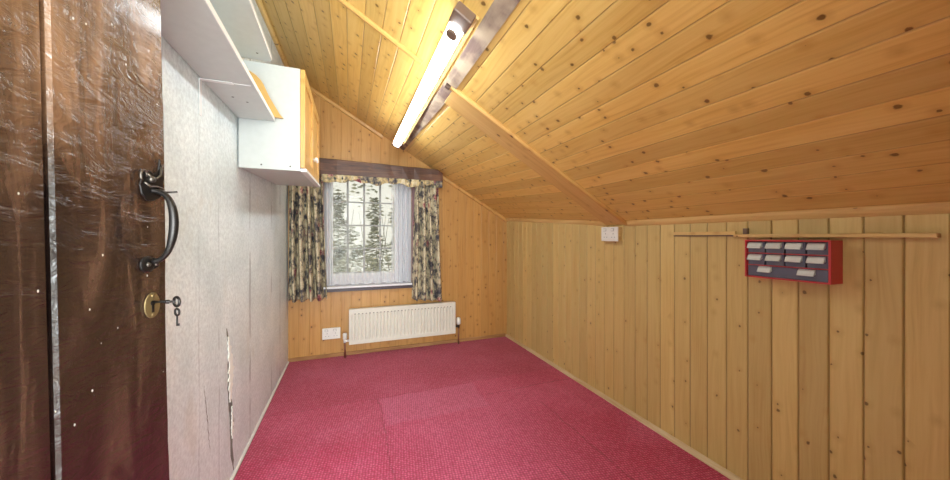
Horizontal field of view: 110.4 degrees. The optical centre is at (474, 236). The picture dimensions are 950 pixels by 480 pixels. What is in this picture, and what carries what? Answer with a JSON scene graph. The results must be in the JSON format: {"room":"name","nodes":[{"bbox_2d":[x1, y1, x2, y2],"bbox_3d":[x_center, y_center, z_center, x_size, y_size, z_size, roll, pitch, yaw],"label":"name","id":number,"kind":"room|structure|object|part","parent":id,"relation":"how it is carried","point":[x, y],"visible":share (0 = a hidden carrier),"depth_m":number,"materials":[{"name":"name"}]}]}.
{"room":"attic room","nodes":[
{"label":"attic room","id":0,"kind":"room"},
{"bbox_2d":[161,0,287,479],"bbox_3d":[-1.108,-0.180,1.365,0.104,2.680,3.460,0,0,-21],"label":"wall","id":1,"kind":"structure","parent":0,"point":[227,264],"depth_m":1.34,"materials":[{"name":"white paint"}]},
{"bbox_2d":[0,0,178,479],"bbox_3d":[-0.513,0.106,0.252,0.089,1.963,0.737,0,0,-6],"label":"door","id":2,"kind":"structure","parent":1,"relation":"in","point":[83,195],"depth_m":0.45,"materials":[{"name":"brown wood"}]},
{"bbox_3d":[-0.547,0.046,0.556,0.004,0.028,0.036,0,0,-6],"label":"mounting plate","id":3,"kind":"part","parent":2,"relation":"part of","materials":[{"name":"black metal"}]},
{"bbox_3d":[-0.548,-0.098,0.560,0.003,0.075,0.048,0,0,-6],"label":"mounting plate","id":4,"kind":"part","parent":2,"relation":"part of","materials":[{"name":"black metal"}]},
{"bbox_3d":[-0.524,-0.018,0.557,0.042,0.128,0.015,0,0,-6],"label":"handle","id":5,"kind":"part","parent":2,"relation":"part of","materials":[{"name":"black metal"}]},
{"bbox_2d":[153,296,180,307],"bbox_3d":[-0.524,0.111,0.565,0.045,0.020,0.010,0,0,-1],"label":"key","id":6,"kind":"object","parent":2,"relation":"in","point":[173,301],"visible":1,"depth_m":0.56,"materials":[{"name":"black metal"}]},
{"bbox_2d":[174,308,180,325],"bbox_3d":[-0.510,0.137,0.565,0.015,0.031,0.004,0,0,20],"label":"key","id":7,"kind":"object","parent":6,"relation":"hanging from","point":[175,309],"visible":1,"depth_m":0.56,"materials":[{"name":"black metal"}]},
{"bbox_2d":[160,0,274,121],"bbox_3d":[-0.869,-0.510,1.128,0.180,0.150,1.008,0,0,-21],"label":"wall shelf","id":8,"kind":"object","parent":1,"relation":"attached to","point":[194,29],"visible":1,"depth_m":1.03,"materials":[{"name":"white wood"}]},
{"bbox_2d":[249,71,282,118],"bbox_3d":[-1.036,-0.692,1.593,0.193,0.215,0.019,0,0,-21],"label":"shelf bracket","id":9,"kind":"object","parent":8,"relation":"on","point":[257,80],"visible":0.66,"depth_m":1.59,"materials":[{"name":"brown wood"}]},
{"bbox_2d":[210,0,271,61],"bbox_3d":[-0.869,-0.867,1.131,0.172,0.020,1.012,0,0,-21],"label":"wall shelf","id":10,"kind":"object","parent":1,"relation":"attached to","point":[239,18],"visible":0.97,"depth_m":1.35,"materials":[{"name":"white wood"}]},
{"bbox_2d":[230,361,288,479],"bbox_3d":[-1.058,1.095,1.383,0.010,0.010,3.238,0,0,-21],"label":"baseboard","id":11,"kind":"structure","parent":1,"relation":"attached to","point":[270,399],"depth_m":1.88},
{"bbox_2d":[255,0,288,66],"bbox_3d":[-1.051,-1.381,1.392,0.030,0.145,3.250,0,0,-21],"label":"trim","id":12,"kind":"structure","parent":1,"relation":"attached to","point":[259,3],"depth_m":2.19,"materials":[{"name":"brown wood"}]},
{"bbox_2d":[238,60,319,186],"bbox_3d":[-1.141,-0.614,2.038,0.310,0.563,0.869,0,0,-21],"label":"upper cabinet","id":13,"kind":"object","parent":1,"relation":"attached to","point":[285,151],"visible":0.91,"depth_m":1.65,"materials":[{"name":"white wood"}]},
{"bbox_3d":[-0.953,-0.612,1.879,0.021,0.521,0.432,0,0,-21],"label":"door","id":14,"kind":"part","parent":13,"relation":"part of","materials":[{"name":"brown wood"}]},
{"bbox_3d":[-1.027,-0.362,2.083,0.029,0.059,0.864,0,0,-21],"label":"rail","id":15,"kind":"part","parent":13,"relation":"part of","materials":[{"name":"white wood"}]},
{"bbox_3d":[-1.108,-0.634,2.284,0.021,0.521,0.431,0,0,-21],"label":"door","id":16,"kind":"part","parent":13,"relation":"part of","materials":[{"name":"brown wood"}]},
{"bbox_2d":[233,366,287,479],"bbox_3d":[-0.082,1.135,1.810,2.338,0.051,3.560,0,0,-21],"label":"floor","id":17,"kind":"structure","parent":0,"point":[287,366],"depth_m":1.88,"materials":[{"name":"red carpet"}]},
{"bbox_2d":[234,337,729,479],"bbox_3d":[-0.065,1.105,1.764,2.114,0.009,3.233,0,0,-21],"label":"carpet","id":18,"kind":"object","parent":17,"relation":"on","point":[491,408],"visible":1,"depth_m":1.93,"materials":[{"name":"red carpet"}]},
{"bbox_2d":[288,92,506,361],"bbox_3d":[-0.685,-0.220,3.389,2.338,2.760,0.220,0,0,-21],"label":"wall","id":19,"kind":"structure","parent":0,"point":[473,240],"depth_m":3.33,"materials":[{"name":"brown wood"}]},
{"bbox_2d":[322,327,339,339],"bbox_3d":[-1.311,0.879,3.013,0.152,0.100,0.034,0,0,-21],"label":"double socket","id":20,"kind":"object","parent":19,"relation":"attached to","point":[327,333],"visible":1,"depth_m":3.00,"materials":[{"name":"white plastic"}]},
{"bbox_2d":[310,86,381,138],"bbox_3d":[-1.267,-1.200,3.037,0.800,0.508,0.022,0,0,-21],"label":"trim","id":21,"kind":"structure","parent":19,"relation":"attached to","point":[313,90],"depth_m":3.06,"materials":[{"name":"brown wood"}]},
{"bbox_2d":[320,177,414,292],"bbox_3d":[-1.023,-0.029,3.191,0.859,1.062,0.168,0,0,-21],"label":"window","id":22,"kind":"structure","parent":19,"relation":"in","point":[394,285],"depth_m":3.20,"materials":[{"name":"grey paint"}]},
{"bbox_3d":[-1.389,-0.042,2.988,0.031,0.991,0.024,0,0,-21],"label":"architrave","id":23,"kind":"part","parent":22,"relation":"part of","materials":[{"name":"paint"}]},
{"bbox_2d":[325,182,410,285],"bbox_3d":[-1.012,-0.041,3.162,0.775,0.983,0.076,0,0,-21],"label":"curtain","id":24,"kind":"object","parent":22,"relation":"hanging from","point":[401,210],"visible":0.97,"depth_m":3.24,"materials":[{"name":"white fabric"}]},
{"bbox_3d":[-1.014,0.464,3.167,0.855,0.017,0.117,0,0,-21],"label":"sill","id":25,"kind":"part","parent":22,"relation":"part of","materials":[{"name":"white paint"}]},
{"bbox_3d":[-0.615,-0.042,3.284,0.031,0.991,0.024,0,0,-21],"label":"architrave","id":26,"kind":"part","parent":22,"relation":"part of","materials":[{"name":"brown paint"}]},
{"bbox_2d":[319,158,442,182],"bbox_3d":[-0.980,-0.619,3.094,1.372,0.165,0.117,0,0,-21],"label":"lintel beam","id":27,"kind":"structure","parent":19,"relation":"attached to","point":[326,166],"depth_m":3.06,"materials":[{"name":"brown wood"}]},
{"bbox_2d":[288,178,326,302],"bbox_3d":[-1.461,0.018,2.887,0.309,1.086,0.127,0,0,-21],"label":"curtain","id":28,"kind":"object","parent":27,"relation":"hanging from","point":[307,262],"visible":0.95,"depth_m":2.88,"materials":[{"name":"fabric"}]},
{"bbox_2d":[321,174,442,187],"bbox_3d":[-0.834,-0.512,3.077,1.091,0.079,0.019,0,0,-21],"label":"valance","id":29,"kind":"object","parent":27,"relation":"attached to","point":[327,178],"visible":1,"depth_m":3.05,"materials":[{"name":"fabric"}]},
{"bbox_2d":[412,185,441,301],"bbox_3d":[-0.464,0.064,3.272,0.312,1.171,0.117,0,0,-21],"label":"curtain","id":30,"kind":"object","parent":27,"relation":"hanging from","point":[426,269],"visible":0.97,"depth_m":3.26,"materials":[{"name":"fabric"}]},
{"bbox_2d":[288,333,505,361],"bbox_3d":[-0.653,1.084,3.277,2.118,0.032,0.012,0,0,-21],"label":"baseboard","id":31,"kind":"structure","parent":19,"relation":"attached to","point":[504,334],"depth_m":3.21,"materials":[{"name":"brown wood"}]},
{"bbox_2d":[343,301,460,357],"bbox_3d":[-0.681,0.880,3.221,1.131,0.440,0.095,0,0,-21],"label":"radiator","id":32,"kind":"object","parent":19,"relation":"attached to","point":[395,322],"visible":1,"depth_m":3.16,"materials":[{"name":"white metal"}]},
{"bbox_3d":[-0.680,0.820,3.199,1.012,0.320,0.049,0,0,-21],"label":"casing","id":33,"kind":"part","parent":32,"relation":"part of","materials":[{"name":"white metal"}]},
{"bbox_3d":[-0.672,0.820,3.178,1.012,0.320,0.009,0,0,-21],"label":"panel","id":34,"kind":"part","parent":32,"relation":"part of","materials":[{"name":"white metal"}]},
{"bbox_2d":[443,176,506,221],"bbox_3d":[-0.001,-0.405,3.520,0.759,0.484,0.022,0,0,-21],"label":"trim","id":35,"kind":"structure","parent":19,"relation":"attached to","point":[445,179],"depth_m":3.51,"materials":[{"name":"brown wood"}]},
{"bbox_2d":[262,0,949,220],"bbox_3d":[-0.064,-0.825,1.763,2.338,1.567,3.460,0,0,-21],"label":"ceiling","id":36,"kind":"structure","parent":0,"point":[658,109],"depth_m":1.13,"materials":[{"name":"brown wood"}]},
{"bbox_2d":[337,0,422,64],"bbox_3d":[-0.651,-1.091,1.463,0.843,0.504,0.028,0,0,-21],"label":"trim","id":37,"kind":"structure","parent":36,"relation":"attached to","point":[345,3],"depth_m":1.53,"materials":[{"name":"brown wood"}]},
{"bbox_2d":[392,0,478,148],"bbox_3d":[-0.352,-0.787,2.001,0.110,0.099,1.810,0,0,-21],"label":"strip light","id":38,"kind":"object","parent":36,"relation":"attached to","point":[462,20],"visible":1,"depth_m":1.46,"materials":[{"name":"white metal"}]},
{"bbox_2d":[400,0,519,150],"bbox_3d":[-0.152,-0.819,1.734,0.063,0.152,3.248,0,0,-21],"label":"purlin","id":39,"kind":"object","parent":36,"relation":"attached to","point":[499,11],"visible":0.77,"depth_m":1.37,"materials":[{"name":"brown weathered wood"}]},
{"bbox_2d":[444,83,626,225],"bbox_3d":[0.375,-0.420,1.942,1.190,0.698,0.189,0,0,-21],"label":"ceiling beam","id":40,"kind":"structure","parent":36,"relation":"attached to","point":[457,100],"depth_m":1.90,"materials":[{"name":"brown wood"}]},
{"bbox_2d":[507,214,949,479],"bbox_3d":[0.981,0.470,2.162,0.100,1.380,3.460,0,0,-21],"label":"wall","id":41,"kind":"structure","parent":0,"point":[764,378],"depth_m":1.42,"materials":[{"name":"brown wood"}]},
{"bbox_2d":[506,218,607,225],"bbox_3d":[0.618,-0.142,2.947,0.020,0.136,1.535,0,0,-21],"label":"trim","id":42,"kind":"structure","parent":41,"relation":"attached to","point":[577,222],"depth_m":2.70,"materials":[{"name":"brown wood"}]},
{"bbox_2d":[601,227,621,240],"bbox_3d":[0.899,-0.019,2.180,0.040,0.094,0.148,0,0,-21],"label":"junction box","id":43,"kind":"object","parent":41,"relation":"attached to","point":[607,233],"visible":1,"depth_m":2.16,"materials":[{"name":"white plastic"}]},
{"bbox_2d":[505,334,742,479],"bbox_3d":[0.922,1.089,2.145,0.022,0.022,3.250,0,0,-21],"label":"baseboard","id":44,"kind":"structure","parent":41,"relation":"attached to","point":[698,455],"depth_m":1.93,"materials":[{"name":"brown wood"}]},
{"bbox_2d":[674,231,735,235],"bbox_3d":[1.124,-0.015,1.632,0.010,0.023,0.304,0,0,-21],"label":"batten","id":45,"kind":"object","parent":41,"relation":"attached to","point":[719,233],"visible":0.9,"depth_m":1.61,"materials":[{"name":"brown wood"}]},
{"bbox_2d":[743,228,748,233],"bbox_3d":[1.191,-0.025,1.450,0.016,0.026,0.018,0,0,-21],"label":"peg","id":46,"kind":"object","parent":41,"relation":"attached to","point":[745,230],"visible":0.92,"depth_m":1.44,"materials":[{"name":"brown wood"}]},
{"bbox_2d":[626,202,949,225],"bbox_3d":[1.227,-0.084,1.351,0.020,0.032,1.550,0,0,-21],"label":"trim","id":47,"kind":"structure","parent":41,"relation":"attached to","point":[931,208],"depth_m":1.23,"materials":[{"name":"brown wood"}]},
{"bbox_2d":[745,240,842,284],"bbox_3d":[1.218,0.089,1.280,0.084,0.154,0.267,0,0,-21],"label":"small parts organizer","id":48,"kind":"object","parent":41,"relation":"attached to","point":[809,261],"visible":1,"depth_m":1.24,"materials":[{"name":"red plastic"}]},
{"bbox_3d":[1.152,0.035,1.361,0.017,0.024,0.048,0,0,-21],"label":"handle","id":49,"kind":"part","parent":48,"relation":"part of","materials":[{"name":"white plastic"}]},
{"bbox_3d":[1.152,0.083,1.361,0.017,0.024,0.048,0,0,-21],"label":"handle","id":50,"kind":"part","parent":48,"relation":"part of","materials":[{"name":"white plastic"}]},
{"bbox_3d":[1.189,0.043,1.372,0.061,0.042,0.058,0,0,-21],"label":"drawer","id":51,"kind":"part","parent":48,"relation":"part of","materials":[{"name":"grey plastic"}]},
{"bbox_3d":[1.189,0.091,1.372,0.061,0.043,0.058,0,0,-21],"label":"drawer","id":52,"kind":"part","parent":48,"relation":"part of","materials":[{"name":"white plastic"}]},
{"bbox_3d":[1.164,0.131,1.329,0.017,0.024,0.044,0,0,-21],"label":"handle","id":53,"kind":"part","parent":48,"relation":"part of","materials":[{"name":"white plastic"}]},
{"bbox_3d":[1.175,0.035,1.301,0.017,0.024,0.048,0,0,-21],"label":"handle","id":54,"kind":"part","parent":48,"relation":"part of","materials":[{"name":"white plastic"}]},
{"bbox_3d":[1.175,0.083,1.301,0.017,0.024,0.048,0,0,-21],"label":"handle","id":55,"kind":"part","parent":48,"relation":"part of","materials":[{"name":"white plastic"}]},
{"bbox_3d":[1.212,0.091,1.313,0.061,0.043,0.058,0,0,-21],"label":"drawer","id":56,"kind":"part","parent":48,"relation":"part of","materials":[{"name":"white plastic"}]},
{"bbox_3d":[1.212,0.043,1.313,0.061,0.042,0.058,0,0,-21],"label":"drawer","id":57,"kind":"part","parent":48,"relation":"part of","materials":[{"name":"grey plastic"}]},
{"bbox_3d":[1.223,0.139,1.283,0.061,0.042,0.250,0,0,-21],"label":"drawer","id":58,"kind":"part","parent":48,"relation":"part of","materials":[{"name":"grey plastic"}]},
{"bbox_3d":[1.255,0.089,1.295,0.003,0.142,0.252,0,0,-21],"label":"panel","id":59,"kind":"part","parent":48,"relation":"part of","materials":[{"name":"red plastic"}]},
{"bbox_3d":[1.197,0.035,1.242,0.017,0.024,0.048,0,0,-21],"label":"handle","id":60,"kind":"part","parent":48,"relation":"part of","materials":[{"name":"white plastic"}]},
{"bbox_3d":[1.197,0.083,1.242,0.017,0.024,0.048,0,0,-21],"label":"handle","id":61,"kind":"part","parent":48,"relation":"part of","materials":[{"name":"white plastic"}]},
{"bbox_3d":[1.235,0.043,1.253,0.061,0.042,0.058,0,0,-21],"label":"drawer","id":62,"kind":"part","parent":48,"relation":"part of","materials":[{"name":"grey plastic"}]},
{"bbox_3d":[1.235,0.091,1.253,0.061,0.043,0.058,0,0,-21],"label":"drawer","id":63,"kind":"part","parent":48,"relation":"part of","materials":[{"name":"white plastic"}]},
{"bbox_3d":[1.210,0.131,1.207,0.017,0.024,0.048,0,0,-21],"label":"handle","id":64,"kind":"part","parent":48,"relation":"part of","materials":[{"name":"white plastic"}]},
{"bbox_3d":[1.220,0.035,1.182,0.017,0.024,0.048,0,0,-21],"label":"handle","id":65,"kind":"part","parent":48,"relation":"part of","materials":[{"name":"white plastic"}]},
{"bbox_3d":[1.220,0.083,1.182,0.017,0.024,0.048,0,0,-21],"label":"handle","id":66,"kind":"part","parent":48,"relation":"part of","materials":[{"name":"white plastic"}]},
{"bbox_3d":[1.257,0.043,1.194,0.061,0.042,0.058,0,0,-21],"label":"drawer","id":67,"kind":"part","parent":48,"relation":"part of","materials":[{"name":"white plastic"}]},
{"bbox_3d":[1.257,0.091,1.194,0.061,0.043,0.058,0,0,-21],"label":"drawer","id":68,"kind":"part","parent":48,"relation":"part of","materials":[{"name":"white plastic"}]},
{"bbox_2d":[733,233,940,237],"bbox_3d":[1.269,-0.005,1.228,0.028,0.014,0.550,0,0,-21],"label":"batten","id":69,"kind":"object","parent":41,"relation":"attached to","point":[853,235],"visible":1,"depth_m":1.13,"materials":[{"name":"brown wood"}]},
{"label":"outside","id":70,"kind":"structure","parent":0,"visible":0},
{"bbox_3d":[-4.601,3.800,12.051,28.000,0.200,18.200,0,0,-21],"label":"ground","id":71,"kind":"structure","parent":70,"visible":0},
{"bbox_2d":[333,192,362,272],"bbox_3d":[-3.139,1.340,7.582,1.195,4.725,0.836,0,0,-21],"label":"shrub","id":72,"kind":"object","parent":71,"relation":"on","point":[338,207],"visible":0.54,"depth_m":7.55,"materials":[{"name":"green plant"}]},
{"bbox_3d":[-3.196,1.539,7.513,0.818,4.327,0.548,0,0,-21],"label":"stem","id":73,"kind":"part","parent":72,"relation":"part of","materials":[{"name":"plant"}]},
{"bbox_2d":[333,244,393,273],"bbox_3d":[-2.147,1.919,5.893,2.256,3.573,1.579,0,0,-21],"label":"shrub","id":74,"kind":"object","parent":71,"relation":"on","point":[358,252],"visible":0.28,"depth_m":5.91,"materials":[{"name":"green plant"}]},
{"bbox_2d":[333,181,393,233],"bbox_3d":[-2.860,0.338,9.934,5.376,6.737,0.919,0,0,-21],"label":"tree","id":75,"kind":"object","parent":71,"relation":"on","point":[361,186],"visible":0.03,"depth_m":9.76,"materials":[{"name":"green plant"}]},
{"bbox_2d":[359,197,388,271],"bbox_3d":[-2.615,1.336,8.518,0.915,4.732,0.657,0,0,-21],"label":"shrub","id":76,"kind":"object","parent":71,"relation":"on","point":[375,221],"visible":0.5,"depth_m":8.50,"materials":[{"name":"green plant"}]},
{"bbox_2d":[382,202,393,271],"bbox_3d":[-1.750,1.441,7.421,0.681,4.521,0.548,0,0,0],"label":"shrub","id":77,"kind":"object","parent":71,"relation":"on","point":[387,257],"visible":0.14,"depth_m":7.33,"materials":[{"name":"green plant"}]}
]}

